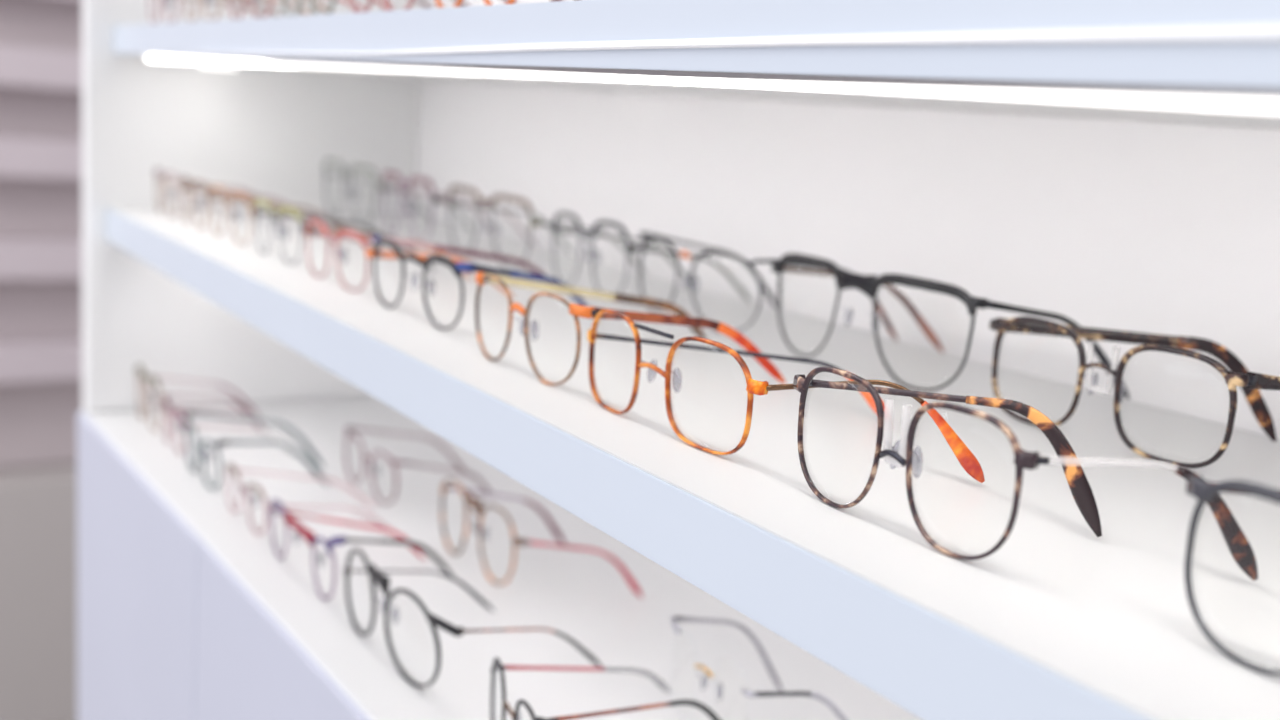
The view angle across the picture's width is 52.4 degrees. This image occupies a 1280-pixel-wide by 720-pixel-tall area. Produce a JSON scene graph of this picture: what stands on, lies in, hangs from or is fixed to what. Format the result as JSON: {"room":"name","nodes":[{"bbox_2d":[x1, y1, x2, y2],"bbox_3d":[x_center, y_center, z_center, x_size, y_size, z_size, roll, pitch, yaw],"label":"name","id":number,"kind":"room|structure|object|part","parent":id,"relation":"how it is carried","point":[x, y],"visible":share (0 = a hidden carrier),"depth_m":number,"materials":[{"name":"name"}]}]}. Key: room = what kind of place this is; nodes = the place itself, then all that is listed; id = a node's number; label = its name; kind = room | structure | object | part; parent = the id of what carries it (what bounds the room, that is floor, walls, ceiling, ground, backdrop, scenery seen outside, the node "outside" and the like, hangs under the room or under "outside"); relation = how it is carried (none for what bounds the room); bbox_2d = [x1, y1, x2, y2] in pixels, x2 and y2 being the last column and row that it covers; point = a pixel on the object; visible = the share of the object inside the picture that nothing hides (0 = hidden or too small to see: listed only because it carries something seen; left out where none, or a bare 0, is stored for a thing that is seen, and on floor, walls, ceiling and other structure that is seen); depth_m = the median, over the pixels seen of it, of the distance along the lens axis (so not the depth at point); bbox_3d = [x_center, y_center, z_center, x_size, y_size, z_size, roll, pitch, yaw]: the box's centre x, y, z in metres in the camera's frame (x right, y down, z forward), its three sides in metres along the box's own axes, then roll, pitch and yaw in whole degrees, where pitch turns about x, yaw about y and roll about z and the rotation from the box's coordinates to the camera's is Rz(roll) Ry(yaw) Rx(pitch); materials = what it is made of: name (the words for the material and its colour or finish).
{"room":"shop","nodes":[
{"label":"shop","id":0,"kind":"room"},
{"bbox_3d":[-1.205,1.670,0.816,5.200,0.060,7.200,-3,13,-34],"label":"floor","id":1,"kind":"structure","parent":0,"visible":0},
{"bbox_2d":[0,0,82,719],"bbox_3d":[-2.058,-0.399,3.202,3.450,2.969,0.175,-3,13,-34],"label":"wall shelving","id":2,"kind":"object","parent":1,"relation":"on","point":[41,40],"visible":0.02,"depth_m":3.57,"materials":[{"name":"grey laminate"}]},
{"bbox_2d":[77,0,1279,719],"bbox_3d":[0.098,0.653,0.703,0.384,2.180,2.012,-3,13,-34],"label":"display unit","id":3,"kind":"object","parent":1,"relation":"on","point":[1102,164],"visible":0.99,"depth_m":0.78,"materials":[{"name":"white paint"}]},
{"bbox_3d":[-0.507,0.784,1.296,0.016,1.408,0.430,-3,13,-34],"label":"cabinet door","id":4,"kind":"part","parent":3,"relation":"part of","materials":[{"name":"white paint"}]},
{"bbox_2d":[136,365,266,432],"bbox_3d":[-0.440,0.038,1.302,0.125,0.055,0.090,1,11,-18],"label":"eyeglasses","id":5,"kind":"object","parent":3,"relation":"on","point":[139,369],"visible":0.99,"depth_m":1.28,"materials":[{"name":"beige"}]},
{"bbox_2d":[162,398,258,453],"bbox_3d":[-0.388,0.062,1.228,0.121,0.043,0.076,1,11,-18],"label":"eyeglasses","id":6,"kind":"object","parent":3,"relation":"on","point":[165,402],"visible":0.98,"depth_m":1.20,"materials":[{"name":"pink"}]},
{"bbox_2d":[148,0,281,22],"bbox_3d":[-0.376,-0.317,1.167,0.128,0.040,0.105,1,11,-18],"label":"eyeglasses","id":7,"kind":"object","parent":3,"relation":"on","point":[273,11],"visible":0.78,"depth_m":1.15,"materials":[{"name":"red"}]},
{"bbox_2d":[199,63,237,69],"bbox_3d":[-0.416,-0.291,1.282,0.038,0.006,0.038,-3,13,-34],"label":"spotlight","id":8,"kind":"object","parent":3,"relation":"attached to","point":[223,66],"depth_m":1.27,"materials":[{"name":"white"}]},
{"bbox_2d":[154,168,285,221],"bbox_3d":[-0.413,-0.162,1.276,0.124,0.042,0.086,1,11,-18],"label":"eyeglasses","id":9,"kind":"object","parent":3,"relation":"on","point":[165,180],"visible":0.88,"depth_m":1.26,"materials":[{"name":"beige"}]},
{"bbox_2d":[180,176,316,228],"bbox_3d":[-0.360,-0.143,1.200,0.124,0.043,0.086,1,11,-18],"label":"eyeglasses","id":10,"kind":"object","parent":3,"relation":"on","point":[191,188],"visible":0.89,"depth_m":1.18,"materials":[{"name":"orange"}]},
{"bbox_3d":[-0.390,-0.284,1.366,0.364,0.668,0.027,-3,13,-34],"label":"panel","id":11,"kind":"part","parent":3,"relation":"part of","materials":[{"name":"white paint"}]},
{"bbox_2d":[186,410,328,488],"bbox_3d":[-0.334,0.078,1.151,0.111,0.048,0.117,-3,13,-34],"label":"eyeglasses","id":12,"kind":"object","parent":3,"relation":"on","point":[224,442],"visible":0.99,"depth_m":1.13,"materials":[{"name":"grey plastic"}]},
{"bbox_2d":[185,0,332,20],"bbox_3d":[-0.308,-0.293,1.070,0.128,0.040,0.105,1,11,-18],"label":"eyeglasses","id":13,"kind":"object","parent":3,"relation":"on","point":[316,3],"visible":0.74,"depth_m":1.06,"materials":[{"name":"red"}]},
{"bbox_3d":[-0.273,0.867,0.959,0.016,1.408,0.403,-3,13,-34],"label":"cabinet door","id":14,"kind":"part","parent":3,"relation":"part of","materials":[{"name":"white paint"}]},
{"bbox_2d":[209,184,372,249],"bbox_3d":[-0.298,-0.122,1.117,0.111,0.043,0.147,-3,13,-34],"label":"eyeglasses","id":15,"kind":"object","parent":3,"relation":"on","point":[212,187],"visible":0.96,"depth_m":1.10,"materials":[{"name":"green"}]},
{"bbox_2d":[225,463,390,534],"bbox_3d":[-0.265,0.110,1.041,0.129,0.039,0.105,1,11,-18],"label":"eyeglasses","id":16,"kind":"object","parent":3,"relation":"on","point":[229,467],"visible":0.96,"depth_m":1.02,"materials":[{"name":"pink"}]},
{"bbox_2d":[229,0,388,18],"bbox_3d":[-0.241,-0.269,0.973,0.128,0.040,0.105,1,11,-18],"label":"eyeglasses","id":17,"kind":"object","parent":3,"relation":"on","point":[381,2],"visible":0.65,"depth_m":0.96,"materials":[{"name":"red plastic"}]},
{"bbox_2d":[254,199,434,271],"bbox_3d":[-0.233,-0.098,1.019,0.131,0.043,0.111,1,11,-18],"label":"eyeglasses","id":18,"kind":"object","parent":3,"relation":"on","point":[296,214],"visible":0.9,"depth_m":1.00,"materials":[{"name":"grey"}]},
{"bbox_2d":[269,499,452,599],"bbox_3d":[-0.202,0.126,0.946,0.103,0.051,0.142,-3,13,-34],"label":"eyeglasses","id":19,"kind":"object","parent":3,"relation":"on","point":[308,535],"visible":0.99,"depth_m":0.92,"materials":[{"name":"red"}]},
{"bbox_2d":[282,0,468,15],"bbox_3d":[-0.173,-0.245,0.876,0.128,0.040,0.105,1,11,-18],"label":"eyeglasses","id":20,"kind":"object","parent":3,"relation":"on","point":[422,2],"visible":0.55,"depth_m":0.87,"materials":[{"name":"grey plastic"}]},
{"bbox_2d":[324,159,473,231],"bbox_3d":[-0.253,-0.172,1.350,0.106,0.060,0.168,-3,13,-34],"label":"eyeglasses","id":21,"kind":"object","parent":3,"relation":"on","point":[339,164],"visible":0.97,"depth_m":1.33,"materials":[{"name":"grey"}]},
{"bbox_2d":[306,219,513,298],"bbox_3d":[-0.162,-0.072,0.918,0.111,0.041,0.149,-3,13,-34],"label":"eyeglasses","id":22,"kind":"object","parent":3,"relation":"on","point":[344,233],"visible":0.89,"depth_m":0.89,"materials":[{"name":"red"}]},
{"bbox_2d":[345,426,491,504],"bbox_3d":[-0.194,0.091,1.152,0.105,0.044,0.121,-3,13,-34],"label":"eyeglasses","id":23,"kind":"object","parent":3,"relation":"on","point":[450,454],"visible":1,"depth_m":1.13,"materials":[{"name":"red plastic"}]},
{"bbox_2d":[349,0,562,11],"bbox_3d":[-0.106,-0.221,0.779,0.128,0.040,0.105,1,11,-18],"label":"eyeglasses","id":24,"kind":"object","parent":3,"relation":"on","point":[411,2],"visible":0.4,"depth_m":0.77,"materials":[{"name":"red"}]},
{"bbox_2d":[382,171,536,247],"bbox_3d":[-0.173,-0.143,1.236,0.106,0.060,0.140,-3,13,-34],"label":"eyeglasses","id":25,"kind":"object","parent":3,"relation":"on","point":[434,200],"visible":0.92,"depth_m":1.21,"materials":[{"name":"grey"}]},
{"bbox_2d":[343,548,602,687],"bbox_3d":[-0.107,0.155,0.822,0.119,0.056,0.164,-3,13,-34],"label":"eyeglasses","id":26,"kind":"object","parent":3,"relation":"on","point":[376,576],"visible":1,"depth_m":0.79,"materials":[{"name":"grey plastic"}]},
{"bbox_2d":[435,0,515,7],"bbox_3d":[-0.038,-0.198,0.682,0.128,0.040,0.105,1,11,-18],"label":"eyeglasses","id":27,"kind":"object","parent":3,"relation":"on","point":[458,3],"visible":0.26,"depth_m":0.68,"materials":[{"name":"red plastic"}]},
{"bbox_2d":[373,234,587,329],"bbox_3d":[-0.079,-0.051,0.836,0.158,0.044,0.150,-3,13,-34],"label":"eyeglasses","id":28,"kind":"object","parent":3,"relation":"on","point":[457,268],"visible":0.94,"depth_m":0.80,"materials":[{"name":"grey plastic"}]},
{"bbox_2d":[440,478,642,597],"bbox_3d":[-0.076,0.129,0.969,0.093,0.058,0.169,-3,13,-34],"label":"eyeglasses","id":29,"kind":"object","parent":3,"relation":"on","point":[471,501],"visible":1,"depth_m":0.95,"materials":[{"name":"gold metal"}]},
{"bbox_2d":[448,185,646,275],"bbox_3d":[-0.082,-0.111,1.106,0.106,0.060,0.178,-3,13,-34],"label":"eyeglasses","id":30,"kind":"object","parent":3,"relation":"on","point":[533,223],"visible":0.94,"depth_m":1.07,"materials":[{"name":"grey plastic"}]},
{"bbox_2d":[490,657,720,719],"bbox_3d":[-0.014,0.187,0.700,0.141,0.054,0.092,-2,13,-33],"label":"eyeglasses","id":31,"kind":"object","parent":3,"relation":"on","point":[514,715],"visible":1,"depth_m":0.70,"materials":[{"name":"black plastic"}]},
{"bbox_2d":[475,272,785,385],"bbox_3d":[0.005,-0.018,0.691,0.158,0.045,0.123,-3,13,-34],"label":"eyeglasses","id":32,"kind":"object","parent":3,"relation":"on","point":[683,318],"visible":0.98,"depth_m":0.66,"materials":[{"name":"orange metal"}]},
{"bbox_2d":[552,211,752,303],"bbox_3d":[0.007,-0.078,0.977,0.106,0.056,0.134,-3,13,-34],"label":"eyeglasses","id":33,"kind":"object","parent":3,"relation":"on","point":[582,235],"visible":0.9,"depth_m":0.95,"materials":[{"name":"grey plastic"}]},
{"bbox_2d":[109,208,1279,719],"bbox_3d":[0.141,0.053,0.583,0.363,0.032,1.959,-3,13,-34],"label":"shelf","id":34,"kind":"object","parent":3,"relation":"attached to","point":[1064,621],"depth_m":0.54,"materials":[{"name":"white laminate"}]},
{"bbox_2d":[132,54,1279,129],"bbox_3d":[0.156,-0.123,0.551,0.361,0.026,1.959,-3,13,-34],"label":"light strip","id":35,"kind":"object","parent":3,"relation":"attached to","point":[919,91],"depth_m":0.54,"materials":[{"name":"white plastic"}]},
{"bbox_2d":[148,57,1279,113],"bbox_3d":[0.058,-0.091,0.434,0.050,0.003,1.850,-3,13,-34],"label":"diffuser","id":36,"kind":"object","parent":3,"relation":"attached to","point":[1224,84],"depth_m":0.38,"materials":[{"name":"white plastic"}]},
{"bbox_3d":[0.102,-0.082,0.337,0.037,0.017,1.640,-3,13,-34],"label":"price rail","id":37,"kind":"part","parent":3,"relation":"part of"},
{"bbox_2d":[671,616,846,719],"bbox_3d":[0.068,0.184,0.752,0.081,0.053,0.086,-3,13,-34],"label":"eyeglasses","id":38,"kind":"object","parent":3,"relation":"on","point":[744,629],"visible":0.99,"depth_m":0.75,"materials":[{"name":"grey metal"}]},
{"bbox_2d":[639,232,897,341],"bbox_3d":[0.083,-0.050,0.871,0.108,0.053,0.164,-3,13,-34],"label":"eyeglasses","id":39,"kind":"object","parent":3,"relation":"on","point":[653,237],"visible":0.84,"depth_m":0.85,"materials":[{"name":"grey"}]},
{"bbox_2d":[587,309,984,482],"bbox_3d":[0.056,0.011,0.556,0.166,0.046,0.105,5,11,1],"label":"eyeglasses","id":40,"kind":"object","parent":3,"relation":"on","point":[966,458],"visible":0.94,"depth_m":0.55,"materials":[{"name":"orange plastic"}]},
{"bbox_3d":[0.309,-0.094,0.665,0.018,0.668,1.959,-3,13,-34],"label":"panel","id":41,"kind":"part","parent":3,"relation":"part of","materials":[{"name":"paint"}]},
{"bbox_2d":[771,253,1129,399],"bbox_3d":[0.170,-0.022,0.745,0.108,0.060,0.189,-3,13,-34],"label":"eyeglasses","id":42,"kind":"object","parent":3,"relation":"on","point":[869,285],"visible":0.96,"depth_m":0.71,"materials":[{"name":"black plastic"}]},
{"bbox_2d":[793,366,1257,580],"bbox_3d":[0.119,0.038,0.431,0.164,0.050,0.062,9,12,24],"label":"eyeglasses","id":43,"kind":"object","parent":3,"relation":"on","point":[1239,547],"visible":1,"depth_m":0.45,"materials":[{"name":"brown plastic"}]},
{"bbox_3d":[0.086,0.030,0.446,0.006,0.006,0.002,-3,13,-34],"label":"pad arm","id":44,"kind":"part","parent":43,"relation":"part of","materials":[{"name":"silver metal"}]},
{"bbox_3d":[0.092,0.032,0.437,0.006,0.006,0.002,-3,13,-34],"label":"pad arm","id":45,"kind":"part","parent":43,"relation":"part of","materials":[{"name":"silver metal"}]},
{"bbox_2d":[989,316,1279,467],"bbox_3d":[0.255,0.013,0.618,0.102,0.052,0.159,-3,13,-34],"label":"eyeglasses","id":46,"kind":"object","parent":3,"relation":"on","point":[1250,383],"visible":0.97,"depth_m":0.62,"materials":[{"name":"brown plastic"}]},
{"bbox_2d":[1184,475,1279,674],"bbox_3d":[0.229,0.065,0.336,0.131,0.050,0.112,1,11,-19],"label":"eyeglasses","id":47,"kind":"object","parent":3,"relation":"on","point":[1203,491],"visible":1,"depth_m":0.36,"materials":[{"name":"grey plastic"}]}
]}

